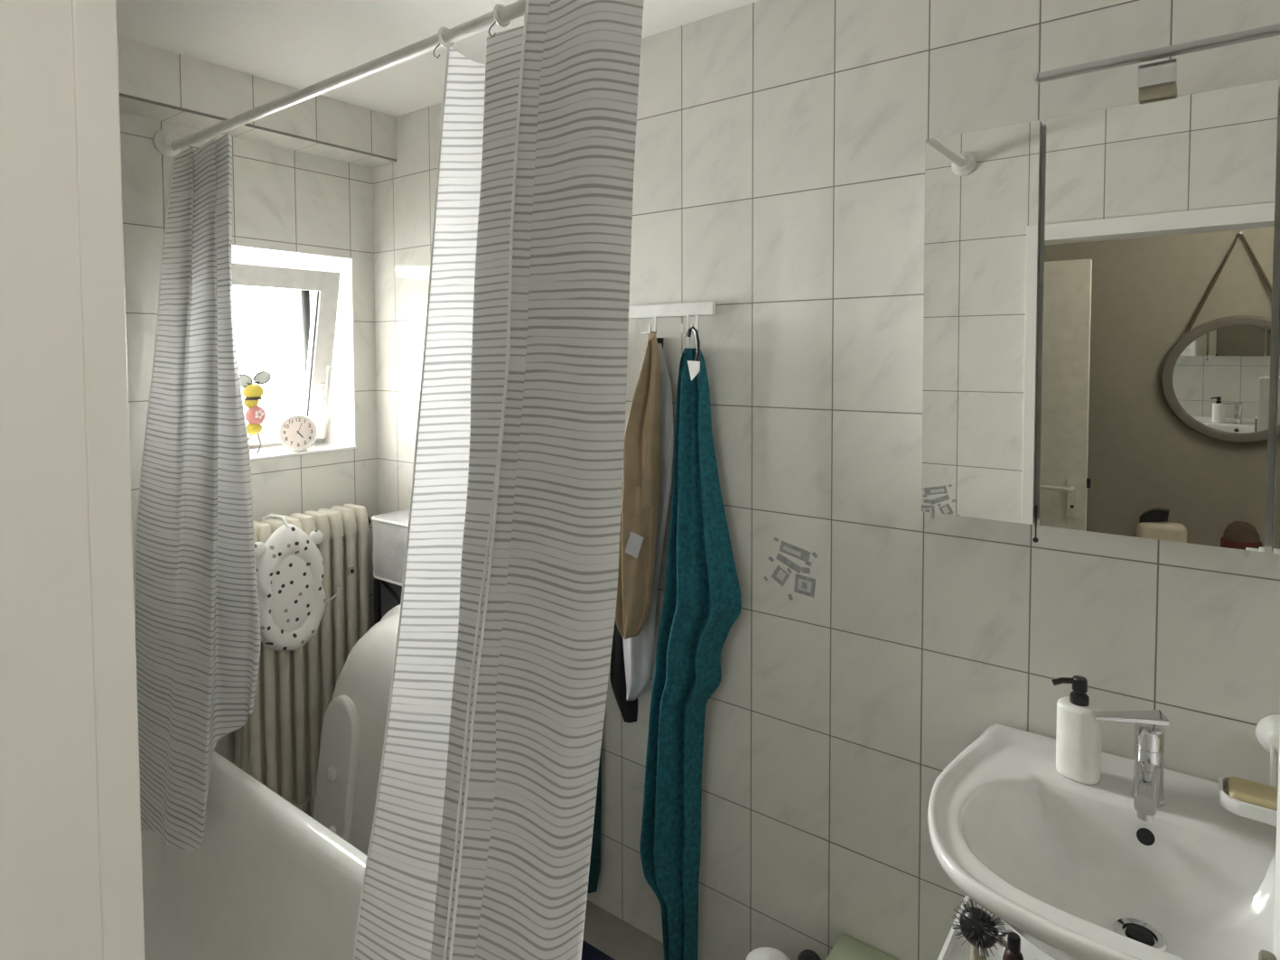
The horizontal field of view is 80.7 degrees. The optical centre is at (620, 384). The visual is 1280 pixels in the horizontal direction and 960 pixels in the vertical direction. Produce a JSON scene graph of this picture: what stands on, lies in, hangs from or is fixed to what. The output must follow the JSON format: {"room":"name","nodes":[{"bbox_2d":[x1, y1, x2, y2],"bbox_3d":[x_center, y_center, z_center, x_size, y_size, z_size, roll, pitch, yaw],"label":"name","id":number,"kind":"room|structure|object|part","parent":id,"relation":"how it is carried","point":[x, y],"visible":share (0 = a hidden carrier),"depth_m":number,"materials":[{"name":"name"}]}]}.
{"room":"bathroom","nodes":[
{"label":"bathroom","id":0,"kind":"room"},
{"bbox_2d":[119,112,378,763],"bbox_3d":[-1.504,0.289,2.223,0.300,2.650,1.611,2,3,38],"label":"wall","id":1,"kind":"structure","parent":0,"point":[284,199],"depth_m":2.46,"materials":[{"name":"tile"}]},
{"bbox_2d":[117,36,396,159],"bbox_3d":[-1.303,-0.848,2.082,0.145,0.168,1.512,2,3,38],"label":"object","id":2,"kind":"structure","parent":1,"relation":"attached to","point":[145,71],"depth_m":2.20,"materials":[{"name":"tile"}]},
{"bbox_2d":[119,93,396,168],"bbox_3d":[-1.302,-0.761,2.085,0.143,0.006,1.512,2,3,38],"label":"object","id":3,"kind":"structure","parent":1,"relation":"attached to","point":[129,105],"depth_m":2.31,"materials":[{"name":"white paint"}]},
{"bbox_2d":[232,254,340,449],"bbox_3d":[-1.218,-0.109,2.577,0.234,0.663,0.485,2,3,38],"label":"window","id":4,"kind":"structure","parent":1,"relation":"in","point":[319,289],"depth_m":2.66,"materials":[{"name":"white plastic"}]},
{"bbox_3d":[-1.054,-0.003,2.691,0.072,0.132,0.028,2,3,38],"label":"handle","id":5,"kind":"part","parent":4,"relation":"part of","materials":[{"name":"white plastic"}]},
{"bbox_2d":[232,243,356,446],"bbox_3d":[-1.219,-0.108,2.578,0.301,0.678,0.499,2,3,38],"label":"window frame","id":6,"kind":"structure","parent":1,"relation":"attached to","point":[341,428],"depth_m":2.71,"materials":[{"name":"paint"}]},
{"bbox_2d":[233,504,371,817],"bbox_3d":[-1.022,0.961,2.473,0.182,1.085,0.473,2,3,38],"label":"radiator","id":7,"kind":"object","parent":1,"relation":"attached to","point":[278,743],"visible":0.44,"depth_m":2.41,"materials":[{"name":"metal"}]},
{"bbox_2d":[254,513,339,651],"bbox_3d":[-1.008,0.608,2.322,0.236,0.413,0.203,-1,2,-11],"label":"cushion","id":8,"kind":"object","parent":7,"relation":"hanging from","point":[289,566],"visible":0.94,"depth_m":2.29,"materials":[{"name":"fabric"}]},
{"bbox_3d":[-0.893,0.617,2.497,0.007,0.025,0.022,2,3,38],"label":"clamp plate","id":9,"kind":"part","parent":7,"relation":"part of","materials":[{"name":"beige plastic"}]},
{"bbox_2d":[249,442,357,460],"bbox_3d":[-1.214,0.230,2.592,0.306,0.010,0.501,2,3,38],"label":"trim","id":10,"kind":"structure","parent":1,"relation":"attached to","point":[279,452],"depth_m":2.59,"materials":[{"name":"white stone"}]},
{"bbox_2d":[239,370,270,455],"bbox_3d":[-1.199,0.092,2.464,0.060,0.275,0.123,2,3,38],"label":"ornament","id":11,"kind":"object","parent":10,"relation":"on","point":[255,415],"visible":0.91,"depth_m":2.45,"materials":[{"name":"yellow paint"}]},
{"bbox_3d":[-1.191,0.189,2.478,0.004,0.076,0.018,2,3,38],"label":"stem","id":12,"kind":"part","parent":11,"relation":"part of","materials":[{"name":"grey metal"}]},
{"bbox_2d":[278,414,317,451],"bbox_3d":[-1.101,0.162,2.570,0.122,0.125,0.053,-2,3,-32],"label":"alarm clock","id":13,"kind":"object","parent":10,"relation":"on","point":[296,433],"visible":1,"depth_m":2.56,"materials":[{"name":"white plastic"}]},
{"bbox_2d":[152,0,525,157],"bbox_3d":[-0.846,-0.670,1.327,1.794,0.080,0.862,2,3,38],"label":"curtain rod","id":14,"kind":"object","parent":1,"relation":"attached to","point":[167,143],"visible":1,"depth_m":1.64,"materials":[{"name":"white metal"}]},
{"bbox_2d":[134,133,261,850],"bbox_3d":[-1.132,0.271,1.994,0.504,1.850,0.258,2,3,38],"label":"shower curtain","id":15,"kind":"object","parent":14,"relation":"hanging from","point":[197,620],"visible":1,"depth_m":1.96,"materials":[{"name":"white fabric"}]},
{"bbox_2d":[433,27,454,58],"bbox_3d":[-0.337,-0.653,1.440,0.014,0.064,0.049,2,3,38],"label":"curtain ring","id":16,"kind":"object","parent":14,"relation":"hanging from","point":[441,29],"visible":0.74,"depth_m":1.43,"materials":[{"name":"white plastic"}]},
{"bbox_2d":[353,0,644,959],"bbox_3d":[-0.226,0.306,1.277,0.333,1.881,0.488,-2,3,-43],"label":"shower curtain","id":17,"kind":"object","parent":14,"relation":"hanging from","point":[480,848],"visible":1,"depth_m":1.22,"materials":[{"name":"white fabric"}]},
{"bbox_2d":[488,3,510,37],"bbox_3d":[-0.215,-0.650,1.347,0.014,0.064,0.049,2,3,38],"label":"curtain ring","id":18,"kind":"object","parent":14,"relation":"hanging from","point":[498,5],"visible":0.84,"depth_m":1.34,"materials":[{"name":"white plastic"}]},
{"bbox_2d":[116,0,759,117],"bbox_3d":[-0.265,-0.945,1.289,3.350,0.120,1.731,2,3,38],"label":"ceiling","id":19,"kind":"structure","parent":0,"point":[300,44],"depth_m":1.94,"materials":[{"name":"white paint"}]},
{"bbox_2d":[582,899,663,959],"bbox_3d":[-0.254,1.593,1.390,3.350,0.100,1.731,2,3,38],"label":"floor","id":20,"kind":"structure","parent":0,"point":[603,930],"depth_m":2.06,"materials":[{"name":"beige tile"}]},
{"bbox_2d":[140,750,367,959],"bbox_3d":[-0.860,1.271,1.369,1.797,0.551,0.773,2,3,38],"label":"bathtub","id":21,"kind":"object","parent":20,"relation":"on","point":[266,880],"visible":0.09,"depth_m":1.75,"materials":[{"name":"white ceramic"}]},
{"bbox_2d":[312,604,400,855],"bbox_3d":[-0.618,1.082,2.115,0.674,0.861,0.277,2,3,38],"label":"baby bath","id":22,"kind":"object","parent":20,"relation":"on","point":[354,722],"visible":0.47,"depth_m":2.13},
{"bbox_2d":[371,509,409,625],"bbox_3d":[-0.620,0.970,2.463,0.422,1.064,0.174,2,3,38],"label":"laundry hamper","id":23,"kind":"object","parent":20,"relation":"on","point":[389,529],"visible":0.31,"depth_m":2.46,"materials":[{"name":"grey"}]},
{"bbox_3d":[-0.620,1.042,2.466,0.405,0.920,0.157,2,3,38],"label":"frame","id":24,"kind":"part","parent":23,"relation":"part of","materials":[{"name":"black plastic"}]},
{"bbox_2d":[580,940,615,959],"bbox_3d":[-0.100,1.522,1.670,0.590,0.018,0.585,2,3,38],"label":"bath mat","id":25,"kind":"object","parent":20,"relation":"on","point":[589,952],"visible":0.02,"depth_m":1.99,"materials":[{"name":"blue fabric"}]},
{"bbox_2d":[746,947,790,959],"bbox_3d":[0.338,1.413,1.710,0.114,0.230,0.114,2,3,38],"label":"waste bin","id":26,"kind":"object","parent":20,"relation":"on","point":[761,953],"visible":1,"depth_m":1.72,"materials":[{"name":"white plastic"}]},
{"bbox_2d":[797,949,821,959],"bbox_3d":[0.417,1.394,1.667,0.056,0.271,0.056,2,3,38],"label":"bottle","id":27,"kind":"object","parent":20,"relation":"on","point":[807,954],"visible":1,"depth_m":1.66,"materials":[{"name":"black plastic"}]},
{"bbox_2d":[825,933,898,959],"bbox_3d":[0.549,1.396,1.573,0.257,0.273,0.201,2,3,38],"label":"storage box","id":28,"kind":"object","parent":20,"relation":"on","point":[846,948],"visible":1,"depth_m":1.67,"materials":[{"name":"green plastic"}]},
{"bbox_2d":[937,896,1055,959],"bbox_3d":[0.645,1.236,1.209,0.230,0.622,0.261,2,3,38],"label":"storage cart","id":29,"kind":"object","parent":20,"relation":"on","point":[952,949],"visible":0.16,"depth_m":1.26,"materials":[{"name":"white plastic"}]},
{"bbox_2d":[951,898,1006,959],"bbox_3d":[0.538,0.869,1.137,0.076,0.171,0.054,2,3,38],"label":"hairbrush","id":30,"kind":"object","parent":29,"relation":"on","point":[977,927],"visible":0.98,"depth_m":1.13,"materials":[{"name":"black plastic"}]},
{"bbox_3d":[0.544,0.899,1.143,0.023,0.112,0.028,2,3,38],"label":"handle","id":31,"kind":"part","parent":30,"relation":"part of","materials":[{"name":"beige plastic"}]},
{"bbox_2d":[997,929,1015,948],"bbox_3d":[0.601,0.898,1.171,0.031,0.108,0.012,0,2,7],"label":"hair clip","id":32,"kind":"object","parent":29,"relation":"on","point":[1004,944],"visible":0.37,"depth_m":1.17,"materials":[{"name":"metal"}]},
{"bbox_2d":[1002,932,1023,959],"bbox_3d":[0.593,0.892,1.137,0.030,0.125,0.030,2,3,38],"label":"bottle","id":33,"kind":"object","parent":29,"relation":"on","point":[1013,951],"visible":1,"depth_m":1.13,"materials":[{"name":"black plastic"}]},
{"bbox_2d":[1258,730,1279,959],"bbox_3d":[0.855,0.954,0.651,0.478,1.228,0.118,2,3,38],"label":"cabinet","id":34,"kind":"object","parent":20,"relation":"on","point":[1263,955],"visible":1,"depth_m":0.79,"materials":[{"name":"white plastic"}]},
{"bbox_3d":[0.677,0.654,0.790,0.014,0.118,0.016,2,3,38],"label":"handle","id":35,"kind":"part","parent":34,"relation":"part of","materials":[{"name":"beige"}]},
{"bbox_3d":[0.684,0.936,0.783,0.018,1.194,0.114,2,3,38],"label":"door","id":36,"kind":"part","parent":34,"relation":"part of","materials":[{"name":"white plastic"}]},
{"bbox_2d":[372,0,1279,959],"bbox_3d":[0.232,0.292,1.976,3.350,2.650,0.121,2,3,38],"label":"wall","id":37,"kind":"structure","parent":0,"point":[779,176],"depth_m":1.68,"materials":[{"name":"tile"}]},
{"bbox_2d":[628,301,715,334],"bbox_3d":[-0.026,-0.175,2.051,0.632,0.076,0.046,2,3,38],"label":"hook rail","id":38,"kind":"object","parent":37,"relation":"attached to","point":[701,308],"visible":0.49,"depth_m":1.93,"materials":[{"name":"white plastic"}]},
{"bbox_2d":[587,746,601,894],"bbox_3d":[-0.133,0.660,2.143,0.165,1.585,0.048,2,3,38],"label":"towel","id":39,"kind":"object","parent":38,"relation":"hanging from","point":[595,853],"visible":0.04,"depth_m":2.14,"materials":[{"name":"fabric"}]},
{"bbox_2d":[609,337,663,722],"bbox_3d":[0.035,0.401,2.039,0.184,1.050,0.025,2,3,38],"label":"garment","id":40,"kind":"object","parent":38,"relation":"hanging from","point":[629,709],"visible":0.2,"depth_m":2.07,"materials":[{"name":"black fabric"}]},
{"bbox_2d":[615,333,662,639],"bbox_3d":[0.027,0.263,1.933,0.138,0.791,0.078,2,3,38],"label":"towel","id":41,"kind":"object","parent":38,"relation":"hanging from","point":[641,453],"visible":0.96,"depth_m":1.92,"materials":[{"name":"beige fabric"}]},
{"bbox_2d":[622,343,673,700],"bbox_3d":[0.064,0.372,1.982,0.169,0.961,0.024,2,3,38],"label":"towel","id":42,"kind":"object","parent":38,"relation":"hanging from","point":[638,650],"visible":0.41,"depth_m":1.97,"materials":[{"name":"grey fabric"}]},
{"bbox_3d":[-0.017,-0.197,2.062,0.632,0.034,0.016,2,3,38],"label":"rail","id":43,"kind":"part","parent":38,"relation":"part of","materials":[{"name":"white plastic"}]},
{"bbox_2d":[639,329,741,959],"bbox_3d":[0.152,0.672,1.891,0.296,1.628,0.083,2,3,38],"label":"towel","id":44,"kind":"object","parent":38,"relation":"hanging from","point":[702,602],"visible":1,"depth_m":1.88,"materials":[{"name":"teal fabric"}]},
{"bbox_2d":[686,326,700,381],"bbox_3d":[0.178,-0.077,1.838,0.032,0.133,0.075,0,2,4],"label":"clothes hanger","id":45,"kind":"object","parent":38,"relation":"hanging from","point":[694,367],"visible":1,"depth_m":1.82,"materials":[{"name":"black plastic"}]},
{"bbox_2d":[763,537,818,600],"bbox_3d":[0.400,0.437,1.778,0.138,0.145,0.002,2,3,38],"label":"print","id":46,"kind":"object","parent":37,"relation":"attached to","point":[790,565],"depth_m":1.78},
{"bbox_2d":[921,79,1279,557],"bbox_3d":[0.876,-0.085,1.241,0.663,0.696,0.232,2,3,38],"label":"upper cabinet","id":47,"kind":"object","parent":37,"relation":"attached to","point":[1101,305],"visible":1,"depth_m":1.18,"materials":[{"name":"white plastic"}]},
{"bbox_2d":[921,120,1039,524],"bbox_3d":[0.615,-0.101,1.297,0.179,0.665,0.003,2,3,38],"label":"mirror","id":48,"kind":"object","parent":47,"relation":"attached to","point":[982,227],"depth_m":1.29,"materials":[{"name":"silver metal"}]},
{"bbox_3d":[0.622,-0.102,1.306,0.180,0.666,0.019,2,3,38],"label":"door","id":49,"kind":"part","parent":47,"relation":"part of","materials":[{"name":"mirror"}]},
{"bbox_2d":[1034,23,1279,102],"bbox_3d":[0.812,-0.461,1.145,0.306,0.060,0.136,2,3,38],"label":"lamp","id":50,"kind":"object","parent":47,"relation":"on","point":[1155,80],"visible":0.83,"depth_m":1.11,"materials":[{"name":"metal"}]},
{"bbox_2d":[1038,79,1278,551],"bbox_3d":[0.806,-0.096,1.150,0.284,0.665,0.003,2,3,38],"label":"mirror","id":51,"kind":"object","parent":47,"relation":"attached to","point":[1159,225],"depth_m":1.14,"materials":[{"name":"silver metal"}]},
{"bbox_3d":[0.813,-0.097,1.159,0.285,0.666,0.019,2,3,38],"label":"door","id":52,"kind":"part","parent":47,"relation":"part of","materials":[{"name":"mirror"}]},
{"bbox_3d":[1.004,-0.092,1.012,0.180,0.666,0.019,2,3,38],"label":"door","id":53,"kind":"part","parent":47,"relation":"part of","materials":[{"name":"metal"}]},
{"bbox_2d":[1273,347,1279,553],"bbox_3d":[0.998,-0.091,1.003,0.179,0.665,0.003,2,3,38],"label":"mirror","id":54,"kind":"object","parent":47,"relation":"attached to","point":[1276,490],"depth_m":1.06,"materials":[{"name":"silver metal"}]},
{"bbox_2d":[927,723,1276,959],"bbox_3d":[0.792,0.866,1.149,0.602,0.357,0.544,2,3,38],"label":"washbasin","id":55,"kind":"object","parent":37,"relation":"attached to","point":[1071,866],"visible":0.97,"depth_m":1.23,"materials":[{"name":"white ceramic"}]},
{"bbox_2d":[1051,675,1102,784],"bbox_3d":[0.819,0.612,1.351,0.056,0.179,0.074,-2,3,-42],"label":"soap dispenser","id":56,"kind":"object","parent":55,"relation":"on","point":[1078,733],"visible":0.98,"depth_m":1.33,"materials":[{"name":"white plastic"}]},
{"bbox_2d":[1091,710,1168,822],"bbox_3d":[0.850,0.630,1.262,0.109,0.148,0.134,2,3,38],"label":"tap","id":57,"kind":"object","parent":55,"relation":"on","point":[1148,782],"visible":1,"depth_m":1.26,"materials":[{"name":"silver metal"}]},
{"bbox_3d":[0.865,0.564,1.283,0.105,0.018,0.042,0,2,15],"label":"lever","id":58,"kind":"part","parent":57,"relation":"part of","materials":[{"name":"silver metal"}]},
{"bbox_3d":[0.860,0.657,1.231,0.035,0.046,0.095,2,3,38],"label":"spout","id":59,"kind":"part","parent":57,"relation":"part of","materials":[{"name":"silver metal"}]},
{"bbox_2d":[1218,714,1279,826],"bbox_3d":[1.042,0.613,1.205,0.132,0.132,0.134,2,3,38],"label":"soap dish","id":60,"kind":"object","parent":37,"relation":"attached to","point":[1267,729],"visible":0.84,"depth_m":1.22,"materials":[{"name":"white ceramic"}]},
{"bbox_2d":[1218,775,1277,826],"bbox_3d":[1.028,0.666,1.189,0.132,0.027,0.090,2,3,38],"label":"tray","id":61,"kind":"object","parent":60,"relation":"on","point":[1247,810],"depth_m":1.18,"materials":[{"name":"white ceramic"}]},
{"bbox_2d":[1255,714,1279,757],"bbox_3d":[1.086,0.581,1.232,0.072,0.072,0.035,2,3,38],"label":"cup","id":62,"kind":"object","parent":60,"relation":"on","point":[1267,729],"depth_m":1.24,"materials":[{"name":"white ceramic"}]},
{"bbox_3d":[1.072,0.623,1.215,0.037,0.069,0.029,2,3,38],"label":"arm","id":63,"kind":"part","parent":60,"relation":"part of","materials":[{"name":"white plastic"}]},
{"bbox_3d":[1.031,0.667,1.188,0.102,0.006,0.075,2,3,38],"label":"rack","id":64,"kind":"object","parent":60,"relation":"in","visible":0},
{"bbox_2d":[1227,776,1278,811],"bbox_3d":[1.027,0.654,1.190,0.105,0.018,0.068,2,3,38],"label":"soap bar","id":65,"kind":"object","parent":64,"relation":"on","point":[1241,789],"visible":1,"depth_m":1.19,"materials":[{"name":"beige wax"}]},
{"bbox_3d":[-0.755,0.347,0.697,3.350,2.650,0.096,2,3,38],"label":"wall","id":66,"kind":"structure","parent":0,"visible":0},
{"bbox_2d":[0,0,145,959],"bbox_3d":[0.036,0.595,0.098,0.850,1.995,0.128,2,3,38],"label":"door","id":67,"kind":"structure","parent":66,"relation":"in","point":[71,866],"depth_m":0.35,"materials":[{"name":"white paint"}]},
{"bbox_3d":[0.070,0.594,0.141,0.850,1.995,0.018,2,3,38],"label":"casing","id":68,"kind":"part","parent":67,"relation":"part of","materials":[{"name":"white paint"}]}
]}

